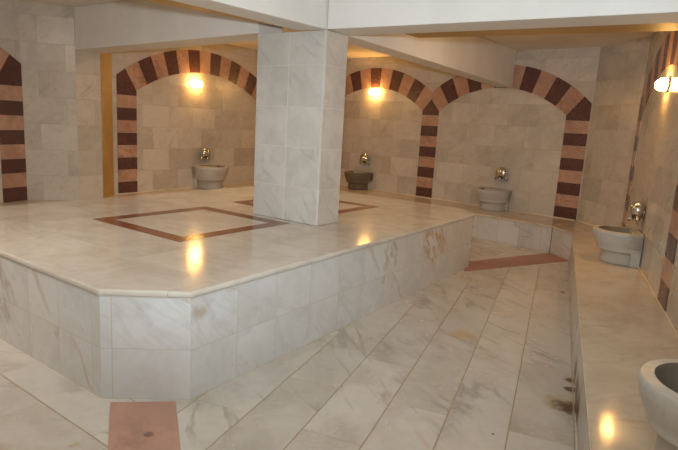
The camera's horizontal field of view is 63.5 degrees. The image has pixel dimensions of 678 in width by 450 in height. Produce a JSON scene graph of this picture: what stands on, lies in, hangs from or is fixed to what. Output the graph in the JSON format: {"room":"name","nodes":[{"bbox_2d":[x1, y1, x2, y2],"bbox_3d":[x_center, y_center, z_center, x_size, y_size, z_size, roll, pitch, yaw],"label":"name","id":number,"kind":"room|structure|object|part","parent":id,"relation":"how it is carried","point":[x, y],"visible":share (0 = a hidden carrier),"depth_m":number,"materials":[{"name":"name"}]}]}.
{"room":"spa","nodes":[
{"label":"spa","id":0,"kind":"room"},
{"bbox_2d":[0,0,102,203],"bbox_3d":[-4.539,-0.816,3.841,0.620,2.600,6.864,7,11,21],"label":"wall","id":1,"kind":"structure","parent":0,"point":[61,83],"depth_m":6.48,"materials":[{"name":"stone"}]},
{"bbox_2d":[0,47,27,202],"bbox_3d":[-4.284,-1.083,4.926,0.006,2.075,3.206,7,11,21],"label":"arch","id":2,"kind":"object","parent":1,"relation":"attached to","point":[11,127],"visible":1,"depth_m":6.29,"materials":[{"name":"stone"}]},
{"bbox_2d":[100,53,113,197],"bbox_3d":[-2.968,-1.314,7.026,0.021,2.600,0.343,3,10,-4],"label":"trim","id":3,"kind":"structure","parent":1,"relation":"attached to","point":[106,58],"depth_m":7.01,"materials":[{"name":"paint"}]},
{"bbox_2d":[111,44,257,193],"bbox_3d":[-1.917,-1.613,8.970,0.120,2.600,4.181,10,12,31],"label":"wall","id":4,"kind":"structure","parent":0,"point":[176,120],"depth_m":8.31,"materials":[{"name":"stone"}]},
{"bbox_2d":[114,182,253,194],"bbox_3d":[-1.913,-0.669,9.107,0.013,0.013,4.141,10,12,31],"label":"baseboard","id":5,"kind":"structure","parent":4,"relation":"attached to","point":[245,182],"depth_m":8.10,"materials":[{"name":"stone"}]},
{"bbox_2d":[116,50,256,192],"bbox_3d":[-2.098,-1.628,8.550,0.006,2.075,3.116,10,12,31],"label":"arch","id":6,"kind":"object","parent":4,"relation":"attached to","point":[145,71],"visible":0.76,"depth_m":7.57,"materials":[{"name":"stone"}]},
{"bbox_2d":[189,79,202,87],"bbox_3d":[-2.139,-2.127,8.263,0.089,0.124,0.240,10,12,31],"label":"wall lamp","id":7,"kind":"object","parent":4,"relation":"attached to","point":[193,83],"visible":1,"depth_m":8.21,"materials":[{"name":"white glass"}]},
{"bbox_2d":[200,148,210,159],"bbox_3d":[-2.088,-1.113,8.596,0.138,0.196,0.224,10,12,31],"label":"tap","id":8,"kind":"object","parent":4,"relation":"attached to","point":[205,153],"visible":1,"depth_m":8.54,"materials":[{"name":"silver metal"}]},
{"bbox_2d":[0,237,576,449],"bbox_3d":[-0.892,0.486,5.089,7.000,0.001,11.900,7,11,21],"label":"floor","id":9,"kind":"structure","parent":0,"point":[476,359],"depth_m":3.05,"materials":[{"name":"stone"}]},
{"bbox_2d":[0,183,253,205],"bbox_3d":[-3.318,0.034,5.850,1.520,0.340,11.264,9,12,30],"label":"stone bench","id":10,"kind":"object","parent":9,"relation":"on","point":[243,184],"visible":0.16,"depth_m":7.72,"materials":[{"name":"stone"}]},
{"bbox_2d":[192,165,228,188],"bbox_3d":[-1.966,-0.747,8.596,0.429,0.347,0.511,10,12,31],"label":"basin","id":11,"kind":"object","parent":10,"relation":"on","point":[204,176],"visible":0.99,"depth_m":8.46,"materials":[{"name":"white stone"}]},
{"bbox_3d":[-2.110,-0.769,8.685,0.087,0.341,0.466,10,12,31],"label":"plate","id":12,"kind":"part","parent":11,"relation":"part of","materials":[{"name":"stone"}]},
{"bbox_2d":[108,401,180,449],"bbox_3d":[-0.294,1.275,0.992,0.312,0.004,4.017,-1,11,-21],"label":"trim","id":13,"kind":"structure","parent":9,"relation":"on","point":[132,425],"depth_m":2.57,"materials":[{"name":"stone"}]},
{"bbox_2d":[0,186,474,399],"bbox_3d":[-0.840,0.176,5.168,3.008,0.586,4.402,11,13,35],"label":"platform","id":14,"kind":"object","parent":9,"relation":"on","point":[184,295],"visible":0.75,"depth_m":3.39,"materials":[{"name":"stone"}]},
{"bbox_3d":[-1.205,-0.032,4.564,1.349,0.001,1.392,7,11,21],"label":"inlay frame","id":15,"kind":"part","parent":14,"relation":"part of","materials":[{"name":"brown stone"}]},
{"bbox_2d":[253,30,347,225],"bbox_3d":[-0.359,-0.848,4.844,0.760,1.593,0.300,11,13,35],"label":"marble column","id":16,"kind":"structure","parent":14,"relation":"on","point":[301,75],"depth_m":4.68,"materials":[{"name":"white stone"}]},
{"bbox_3d":[-0.338,-0.220,5.848,1.358,0.001,1.358,7,11,21],"label":"inlay frame","id":17,"kind":"part","parent":14,"relation":"part of","materials":[{"name":"brown stone"}]},
{"bbox_2d":[340,185,575,251],"bbox_3d":[0.948,-0.282,8.877,5.349,0.340,0.758,12,14,40],"label":"stone bench","id":18,"kind":"object","parent":9,"relation":"on","point":[526,230],"visible":0.38,"depth_m":7.41,"materials":[{"name":"stone"}]},
{"bbox_2d":[344,170,372,189],"bbox_3d":[0.297,-0.784,9.629,0.456,0.299,0.404,12,14,40],"label":"basin","id":19,"kind":"object","parent":18,"relation":"on","point":[357,180],"visible":1,"depth_m":9.52,"materials":[{"name":"stone"}]},
{"bbox_3d":[0.404,-0.798,9.749,0.416,0.294,0.082,12,14,40],"label":"plate","id":20,"kind":"part","parent":19,"relation":"part of","materials":[{"name":"stone"}]},
{"bbox_3d":[0.957,-0.434,8.848,5.349,0.030,0.758,12,14,40],"label":"seat","id":21,"kind":"part","parent":18,"relation":"part of","materials":[{"name":"stone"}]},
{"bbox_2d":[476,187,511,210],"bbox_3d":[2.208,-0.373,7.991,0.456,0.299,0.404,12,14,40],"label":"basin","id":22,"kind":"object","parent":18,"relation":"on","point":[491,199],"visible":1,"depth_m":7.89,"materials":[{"name":"white stone"}]},
{"bbox_3d":[2.314,-0.387,8.112,0.416,0.294,0.082,12,14,40],"label":"plate","id":23,"kind":"part","parent":22,"relation":"part of","materials":[{"name":"stone"}]},
{"bbox_3d":[2.292,0.100,7.305,1.092,0.310,0.068,13,14,41],"label":"panel","id":24,"kind":"part","parent":18,"relation":"part of","materials":[{"name":"stone"}]},
{"bbox_2d":[464,253,567,270],"bbox_3d":[2.006,0.425,6.303,1.753,0.004,0.378,-3,12,-31],"label":"trim","id":25,"kind":"structure","parent":9,"relation":"on","point":[541,258],"depth_m":6.32,"materials":[{"name":"brown stone"}]},
{"bbox_2d":[550,221,677,449],"bbox_3d":[1.498,0.823,3.066,0.757,0.340,9.472,7,11,21],"label":"stone bench","id":26,"kind":"object","parent":9,"relation":"on","point":[619,326],"visible":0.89,"depth_m":3.12,"materials":[{"name":"stone"}]},
{"bbox_3d":[2.744,0.236,6.708,0.068,0.310,0.432,1,11,-10],"label":"panel","id":27,"kind":"part","parent":26,"relation":"part of","materials":[{"name":"stone"}]},
{"bbox_3d":[1.197,0.902,2.624,0.068,0.310,8.415,7,11,21],"label":"panel","id":28,"kind":"part","parent":26,"relation":"part of","materials":[{"name":"stone"}]},
{"bbox_2d":[592,225,643,267],"bbox_3d":[2.551,0.184,5.082,0.404,0.299,0.456,7,11,21],"label":"basin","id":29,"kind":"object","parent":26,"relation":"on","point":[619,245],"visible":1,"depth_m":4.91,"materials":[{"name":"white stone"}]},
{"bbox_3d":[2.700,0.206,5.024,0.082,0.294,0.416,7,11,21],"label":"plate","id":30,"kind":"part","parent":29,"relation":"part of","materials":[{"name":"stone"}]},
{"bbox_2d":[638,359,677,449],"bbox_3d":[1.252,0.695,1.915,0.404,0.299,0.456,7,11,21],"label":"basin","id":31,"kind":"object","parent":26,"relation":"on","point":[657,379],"visible":1,"depth_m":1.88,"materials":[{"name":"white stone"}]},
{"bbox_2d":[14,0,654,57],"bbox_3d":[-0.720,-2.113,4.599,7.050,0.100,11.900,7,11,21],"label":"ceiling","id":32,"kind":"structure","parent":0,"point":[583,40],"depth_m":6.72,"materials":[{"name":"paint"}]},
{"bbox_2d":[74,0,282,53],"bbox_3d":[-1.800,-2.082,5.680,2.982,0.475,0.338,11,13,35],"label":"ceiling beam","id":33,"kind":"structure","parent":32,"relation":"attached to","point":[125,25],"depth_m":5.59,"materials":[{"name":"white paint"}]},
{"bbox_2d":[144,0,328,29],"bbox_3d":[-2.212,-1.486,2.179,0.548,0.420,6.085,12,14,40],"label":"ceiling beam","id":34,"kind":"structure","parent":32,"relation":"attached to","point":[292,14],"depth_m":3.98,"materials":[{"name":"white paint"}]},
{"bbox_2d":[328,29,515,86],"bbox_3d":[1.196,-2.002,6.241,0.244,0.500,4.034,11,13,35],"label":"ceiling beam","id":35,"kind":"structure","parent":32,"relation":"attached to","point":[481,59],"depth_m":6.26,"materials":[{"name":"white paint"}]},
{"bbox_2d":[328,0,677,37],"bbox_3d":[1.211,-1.611,3.909,2.634,0.420,0.674,10,12,31],"label":"ceiling beam","id":36,"kind":"structure","parent":32,"relation":"attached to","point":[416,18],"depth_m":3.77,"materials":[{"name":"white paint"}]},
{"bbox_2d":[340,47,600,220],"bbox_3d":[1.303,-1.437,9.006,5.360,2.600,0.120,12,14,40],"label":"wall","id":37,"kind":"structure","parent":0,"point":[480,132],"depth_m":8.31,"materials":[{"name":"stone"}]},
{"bbox_2d":[359,153,368,164],"bbox_3d":[0.443,-1.162,9.642,0.224,0.196,0.138,12,14,40],"label":"tap","id":38,"kind":"object","parent":37,"relation":"attached to","point":[364,158],"visible":1,"depth_m":9.59,"materials":[{"name":"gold metal"}]},
{"bbox_2d":[369,89,380,95],"bbox_3d":[0.601,-2.273,9.375,0.240,0.124,0.089,12,14,40],"label":"wall lamp","id":39,"kind":"object","parent":37,"relation":"attached to","point":[373,92],"visible":1,"depth_m":9.33,"materials":[{"name":"white glass"}]},
{"bbox_2d":[345,68,431,109],"bbox_3d":[0.524,-1.669,9.581,2.431,2.075,0.006,12,14,40],"label":"arch","id":40,"kind":"object","parent":37,"relation":"attached to","point":[402,83],"visible":0.58,"depth_m":9.17,"materials":[{"name":"stone"}]},
{"bbox_2d":[340,184,574,220],"bbox_3d":[1.205,-0.495,9.129,5.320,0.013,0.013,12,14,40],"label":"baseboard","id":41,"kind":"structure","parent":37,"relation":"attached to","point":[340,184],"depth_m":8.53,"materials":[{"name":"stone"}]},
{"bbox_2d":[494,167,508,180],"bbox_3d":[2.369,-0.747,7.991,0.224,0.196,0.138,12,14,40],"label":"tap","id":42,"kind":"object","parent":37,"relation":"attached to","point":[501,172],"visible":1,"depth_m":7.95,"materials":[{"name":"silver metal"}]},
{"bbox_2d":[415,65,591,220],"bbox_3d":[2.294,-1.288,8.064,2.586,2.075,0.006,12,14,40],"label":"arch","id":43,"kind":"object","parent":37,"relation":"attached to","point":[576,107],"visible":0.91,"depth_m":7.52,"materials":[{"name":"stone"}]},
{"bbox_3d":[1.426,-1.223,8.842,0.306,1.568,0.005,12,14,40],"label":"leg","id":44,"kind":"part","parent":43,"relation":"part of","materials":[{"name":"stone"}]},
{"bbox_3d":[3.136,-0.889,7.371,0.306,1.637,0.005,12,14,40],"label":"leg","id":45,"kind":"part","parent":43,"relation":"part of","materials":[{"name":"stone"}]},
{"bbox_2d":[577,36,650,225],"bbox_3d":[3.386,-0.907,6.780,0.120,2.600,0.958,2,11,-7],"label":"wall","id":46,"kind":"structure","parent":0,"point":[621,71],"depth_m":6.70,"materials":[{"name":"stone"}]},
{"bbox_2d":[625,31,677,331],"bbox_3d":[1.812,-0.173,2.322,0.120,2.600,8.660,7,11,21],"label":"wall","id":47,"kind":"structure","parent":0,"point":[655,174],"depth_m":4.52,"materials":[{"name":"stone"}]},
{"bbox_2d":[627,200,644,222],"bbox_3d":[2.717,-0.125,5.007,0.138,0.196,0.224,7,11,21],"label":"tap","id":48,"kind":"object","parent":47,"relation":"attached to","point":[637,208],"visible":1,"depth_m":4.94,"materials":[{"name":"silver metal"}]},
{"bbox_2d":[622,31,677,310],"bbox_3d":[2.798,-0.668,4.865,0.006,2.075,3.116,7,11,21],"label":"arch","id":49,"kind":"object","parent":47,"relation":"attached to","point":[667,55],"visible":0.91,"depth_m":4.64,"materials":[{"name":"stone"}]},
{"bbox_2d":[638,267,677,338],"bbox_3d":[1.696,0.754,2.519,0.013,0.013,8.620,7,11,21],"label":"baseboard","id":50,"kind":"structure","parent":47,"relation":"attached to","point":[639,268],"depth_m":3.74,"materials":[{"name":"stone"}]},
{"bbox_2d":[655,76,669,91],"bbox_3d":[2.730,-1.191,4.644,0.089,0.124,0.240,7,11,21],"label":"wall lamp","id":51,"kind":"object","parent":47,"relation":"attached to","point":[662,84],"visible":1,"depth_m":4.56,"materials":[{"name":"white glass"}]}
]}

